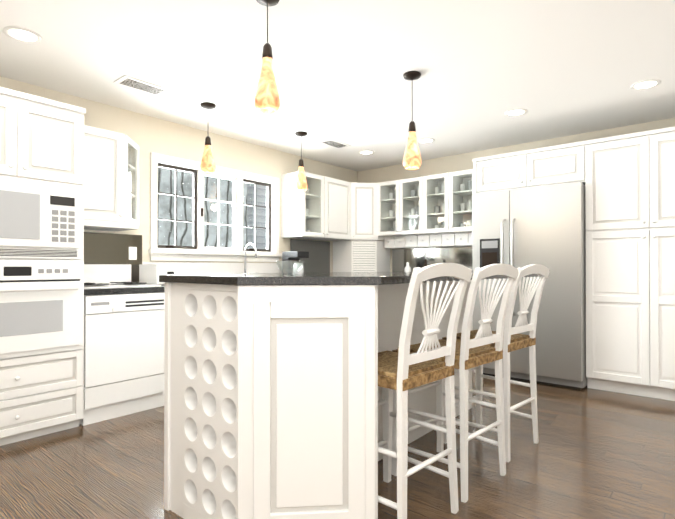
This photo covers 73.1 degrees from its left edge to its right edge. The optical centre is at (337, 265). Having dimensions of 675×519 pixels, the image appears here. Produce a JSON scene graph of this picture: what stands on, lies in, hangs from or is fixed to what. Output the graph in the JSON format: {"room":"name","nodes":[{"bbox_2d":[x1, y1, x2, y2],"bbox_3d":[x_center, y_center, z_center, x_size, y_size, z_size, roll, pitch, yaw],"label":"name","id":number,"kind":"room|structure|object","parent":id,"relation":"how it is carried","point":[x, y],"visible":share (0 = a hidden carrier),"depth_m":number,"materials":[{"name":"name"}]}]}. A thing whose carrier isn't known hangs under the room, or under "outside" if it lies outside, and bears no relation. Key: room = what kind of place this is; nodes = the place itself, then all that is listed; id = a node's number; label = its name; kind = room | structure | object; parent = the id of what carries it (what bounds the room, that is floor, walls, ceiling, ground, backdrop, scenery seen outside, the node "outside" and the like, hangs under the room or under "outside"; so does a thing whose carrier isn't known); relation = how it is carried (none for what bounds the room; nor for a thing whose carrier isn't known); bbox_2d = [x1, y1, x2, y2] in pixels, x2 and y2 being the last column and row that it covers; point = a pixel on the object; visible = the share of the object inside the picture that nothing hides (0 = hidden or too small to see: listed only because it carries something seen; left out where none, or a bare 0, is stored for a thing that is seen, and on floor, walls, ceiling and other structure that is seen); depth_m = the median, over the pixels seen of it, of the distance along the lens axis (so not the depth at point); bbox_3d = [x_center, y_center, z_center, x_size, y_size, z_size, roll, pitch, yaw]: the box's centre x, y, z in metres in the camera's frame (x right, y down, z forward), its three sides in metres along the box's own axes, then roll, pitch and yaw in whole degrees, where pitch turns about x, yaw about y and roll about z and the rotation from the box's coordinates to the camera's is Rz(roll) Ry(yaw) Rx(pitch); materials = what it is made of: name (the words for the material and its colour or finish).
{"room":"kitchen","nodes":[
{"label":"kitchen","id":0,"kind":"room"},
{"bbox_2d":[0,76,356,271],"bbox_3d":[-2.035,-0.125,3.646,0.120,2.390,7.320,0,0,40],"label":"wall","id":1,"kind":"structure","parent":0,"point":[147,134],"depth_m":4.17,"materials":[{"name":"beige paint"}]},
{"bbox_2d":[84,125,131,228],"bbox_3d":[-1.878,-0.674,3.471,0.340,0.685,0.439,0,0,40],"label":"upper cabinet","id":2,"kind":"object","parent":1,"relation":"attached to","point":[107,154],"depth_m":3.40,"materials":[{"name":"white wood"}]},
{"bbox_2d":[148,152,281,261],"bbox_3d":[-1.191,-0.518,4.617,0.170,0.955,1.560,0,0,40],"label":"window unit","id":3,"kind":"structure","parent":1,"relation":"in","point":[197,250],"depth_m":4.53,"materials":[{"name":"white wood"}]},
{"bbox_2d":[300,173,351,240],"bbox_3d":[-0.109,-0.681,5.569,0.374,0.720,0.605,0,0,40],"label":"upper cabinet","id":4,"kind":"object","parent":1,"relation":"attached to","point":[326,204],"depth_m":5.37,"materials":[{"name":"white wood"}]},
{"bbox_2d":[352,182,383,240],"bbox_3d":[0.211,-0.680,5.765,0.614,0.720,0.306,0,0,40],"label":"upper cabinet","id":5,"kind":"object","parent":1,"relation":"attached to","point":[367,198],"depth_m":5.69,"materials":[{"name":"white wood"}]},
{"bbox_2d":[0,370,674,518],"bbox_3d":[0.508,1.084,1.443,6.600,0.050,7.200,0,0,40],"label":"floor","id":6,"kind":"structure","parent":0,"point":[596,454],"depth_m":2.39,"materials":[{"name":"brown wood"}]},
{"bbox_2d":[0,87,85,445],"bbox_3d":[-2.122,0.016,2.878,0.723,2.100,0.770,0,0,40],"label":"tall cabinet","id":7,"kind":"object","parent":6,"relation":"on","point":[41,256],"visible":1,"depth_m":2.79,"materials":[{"name":"white wood"}]},
{"bbox_2d":[79,292,164,425],"bbox_3d":[-1.695,0.634,3.456,0.634,0.870,0.659,0,0,40],"label":"dishwasher","id":8,"kind":"object","parent":6,"relation":"on","point":[123,348],"depth_m":3.20,"materials":[{"name":"white painted wood"},{"name":"steel"}]},
{"bbox_2d":[84,284,164,291],"bbox_3d":[-0.692,0.185,4.660,0.635,0.040,3.790,0,0,40],"label":"countertop","id":9,"kind":"structure","parent":8,"relation":"on","point":[87,287],"depth_m":3.25,"materials":[{"name":"grey stone"}]},
{"bbox_2d":[139,264,182,284],"bbox_3d":[-1.477,0.074,3.818,0.315,0.170,0.240,0,0,40],"label":"toaster","id":10,"kind":"object","parent":9,"relation":"on","point":[149,273],"visible":0.69,"depth_m":3.72,"materials":[{"name":"white plastic"}]},
{"bbox_2d":[244,243,257,272],"bbox_3d":[-0.868,-0.034,4.677,0.207,0.395,0.136,0,0,40],"label":"faucet","id":11,"kind":"object","parent":9,"relation":"on","point":[252,244],"visible":0.54,"depth_m":4.68,"materials":[{"name":"silver metal"}]},
{"bbox_2d":[282,251,308,272],"bbox_3d":[-0.464,0.005,5.030,0.240,0.320,0.180,0,0,40],"label":"coffee maker","id":12,"kind":"object","parent":9,"relation":"on","point":[293,256],"visible":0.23,"depth_m":4.98,"materials":[{"name":"silver plastic"}]},
{"bbox_2d":[333,240,389,271],"bbox_3d":[0.314,-0.072,5.921,0.535,0.484,0.535,0,0,40],"label":"appliance garage","id":13,"kind":"object","parent":9,"relation":"on","point":[360,256],"visible":0.75,"depth_m":5.72,"materials":[{"name":"white painted wood"}]},
{"bbox_2d":[159,276,534,518],"bbox_3d":[0.148,0.570,2.687,1.262,0.994,2.252,0,0,40],"label":"kitchen island","id":14,"kind":"object","parent":6,"relation":"on","point":[272,396],"depth_m":1.67,"materials":[{"name":"white wood"}]},
{"bbox_2d":[159,272,537,287],"bbox_3d":[0.175,0.060,2.688,1.262,0.030,2.300,0,0,40],"label":"island countertop","id":15,"kind":"structure","parent":14,"relation":"on","point":[316,279],"depth_m":1.75,"materials":[{"name":"grey stone"}]},
{"bbox_2d":[275,261,303,272],"bbox_3d":[-0.273,0.008,2.619,0.170,0.072,0.170,0,0,40],"label":"bowl","id":16,"kind":"object","parent":15,"relation":"on","point":[282,263],"visible":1,"depth_m":2.63,"materials":[{"name":"clear glass"}]},
{"bbox_2d":[378,263,471,518],"bbox_3d":[0.265,0.526,1.942,0.492,1.073,0.441,0,0,45],"label":"stool","id":17,"kind":"object","parent":6,"relation":"on","point":[402,371],"visible":0.83,"depth_m":1.83,"materials":[{"name":"white wood"}]},
{"bbox_2d":[391,264,518,502],"bbox_3d":[0.601,0.528,2.299,0.441,1.073,0.492,0,0,-44],"label":"stool","id":18,"kind":"object","parent":6,"relation":"on","point":[472,353],"visible":0.88,"depth_m":2.21,"materials":[{"name":"white wood"}]},
{"bbox_2d":[442,264,549,461],"bbox_3d":[0.953,0.530,2.721,0.441,1.073,0.492,0,0,-44],"label":"stool","id":19,"kind":"object","parent":6,"relation":"on","point":[513,340],"visible":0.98,"depth_m":2.62,"materials":[{"name":"white wood"}]},
{"bbox_2d":[472,182,586,389],"bbox_3d":[1.903,0.183,4.410,0.960,1.780,0.796,0,0,40],"label":"fridge","id":20,"kind":"object","parent":6,"relation":"on","point":[523,227],"visible":0.71,"depth_m":4.04,"materials":[{"name":"grey metal"}]},
{"bbox_2d":[584,126,674,400],"bbox_3d":[2.723,-0.004,3.867,0.981,2.150,0.640,0,0,40],"label":"tall cabinet","id":21,"kind":"object","parent":6,"relation":"on","point":[627,181],"depth_m":3.72,"materials":[{"name":"white wood"}]},
{"bbox_2d":[0,0,674,171],"bbox_3d":[0.508,-1.356,1.454,6.600,0.050,7.200,0,0,40],"label":"ceiling","id":22,"kind":"structure","parent":0,"point":[557,68],"depth_m":3.01,"materials":[{"name":"white paint"}]},
{"bbox_2d":[3,26,42,43],"bbox_3d":[-1.806,-1.322,2.614,0.190,0.006,0.190,0,0,40],"label":"recessed light","id":23,"kind":"object","parent":22,"relation":"in","point":[21,34],"visible":1,"depth_m":2.61,"materials":[{"name":"white plastic"}]},
{"bbox_2d":[113,75,169,95],"bbox_3d":[-1.432,-1.317,3.344,0.180,0.009,0.340,0,0,40],"label":"ceiling vent","id":24,"kind":"object","parent":22,"relation":"in","point":[139,85],"visible":0.96,"depth_m":3.32,"materials":[{"name":"white metal"}]},
{"bbox_2d":[200,102,215,174],"bbox_3d":[-1.063,-1.037,3.738,0.128,0.565,0.128,0,0,40],"label":"pendant light","id":25,"kind":"object","parent":22,"relation":"hanging from","point":[207,166],"visible":1,"depth_m":3.70,"materials":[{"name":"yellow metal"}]},
{"bbox_2d":[254,0,279,114],"bbox_3d":[-0.345,-1.042,2.241,0.128,0.570,0.128,0,0,40],"label":"pendant light","id":26,"kind":"object","parent":22,"relation":"hanging from","point":[267,99],"visible":1,"depth_m":2.21,"materials":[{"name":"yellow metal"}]},
{"bbox_2d":[295,131,307,190],"bbox_3d":[-0.360,-1.031,4.519,0.128,0.570,0.128,0,0,40],"label":"pendant light","id":27,"kind":"object","parent":22,"relation":"hanging from","point":[301,183],"visible":1,"depth_m":4.49,"materials":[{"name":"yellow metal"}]},
{"bbox_2d":[318,139,350,148],"bbox_3d":[-0.033,-1.309,4.898,0.180,0.009,0.340,0,0,40],"label":"ceiling vent","id":28,"kind":"object","parent":22,"relation":"in","point":[334,143],"visible":0.98,"depth_m":4.87,"materials":[{"name":"white metal"}]},
{"bbox_2d":[358,150,374,154],"bbox_3d":[0.338,-1.310,5.280,0.190,0.006,0.190,0,0,40],"label":"recessed light","id":29,"kind":"object","parent":22,"relation":"in","point":[366,152],"visible":1,"depth_m":5.28,"materials":[{"name":"white plastic"}]},
{"bbox_2d":[403,71,421,169],"bbox_3d":[0.517,-0.998,3.150,0.128,0.650,0.128,0,0,40],"label":"pendant light","id":30,"kind":"object","parent":22,"relation":"hanging from","point":[412,160],"visible":1,"depth_m":3.12,"materials":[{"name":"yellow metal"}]},
{"bbox_2d":[417,138,434,142],"bbox_3d":[0.929,-1.312,4.787,0.190,0.006,0.190,0,0,40],"label":"recessed light","id":31,"kind":"object","parent":22,"relation":"in","point":[426,140],"visible":0.92,"depth_m":4.78,"materials":[{"name":"white plastic"}]},
{"bbox_2d":[504,109,527,116],"bbox_3d":[1.533,-1.316,3.919,0.190,0.006,0.190,0,0,40],"label":"recessed light","id":32,"kind":"object","parent":22,"relation":"in","point":[512,113],"visible":1,"depth_m":3.92,"materials":[{"name":"white"}]},
{"bbox_2d":[630,79,660,89],"bbox_3d":[2.248,-1.319,3.323,0.190,0.006,0.190,0,0,40],"label":"recessed light","id":33,"kind":"object","parent":22,"relation":"in","point":[646,84],"visible":1,"depth_m":3.32,"materials":[{"name":"white plastic"}]},
{"bbox_2d":[404,262,410,271],"bbox_3d":[0.854,0.063,5.533,0.077,0.210,0.077,0,0,25],"label":"bottle","id":34,"kind":"object","parent":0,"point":[407,268],"depth_m":5.51,"materials":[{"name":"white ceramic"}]},
{"bbox_2d":[357,118,674,271],"bbox_3d":[2.851,-0.122,4.260,6.600,2.390,0.120,0,0,40],"label":"wall","id":35,"kind":"structure","parent":0,"point":[454,163],"depth_m":5.30,"materials":[{"name":"beige paint"}]},
{"bbox_2d":[384,181,395,240],"bbox_3d":[0.394,-0.679,5.984,0.614,0.720,0.375,0,0,40],"label":"upper cabinet","id":36,"kind":"object","parent":35,"relation":"attached to","point":[389,190],"depth_m":5.80,"materials":[{"name":"white wood"}]},
{"bbox_2d":[476,140,587,192],"bbox_3d":[1.971,-0.901,4.498,0.977,0.350,0.640,0,0,40],"label":"upper cabinet","id":37,"kind":"object","parent":35,"relation":"attached to","point":[564,163],"depth_m":4.22,"materials":[{"name":"white wood"}]},
{"label":"outside","id":38,"kind":"structure","parent":0,"visible":0},
{"bbox_2d":[158,167,246,247],"bbox_3d":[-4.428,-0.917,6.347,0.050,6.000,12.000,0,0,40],"label":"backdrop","id":39,"kind":"structure","parent":38,"point":[169,183],"depth_m":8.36,"materials":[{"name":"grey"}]},
{"bbox_2d":[247,183,265,248],"bbox_3d":[-0.398,-0.202,9.656,0.100,4.600,3.750,0,0,40],"label":"house siding","id":40,"kind":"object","parent":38,"point":[250,213],"depth_m":8.31,"materials":[{"name":"grey"}]}
]}

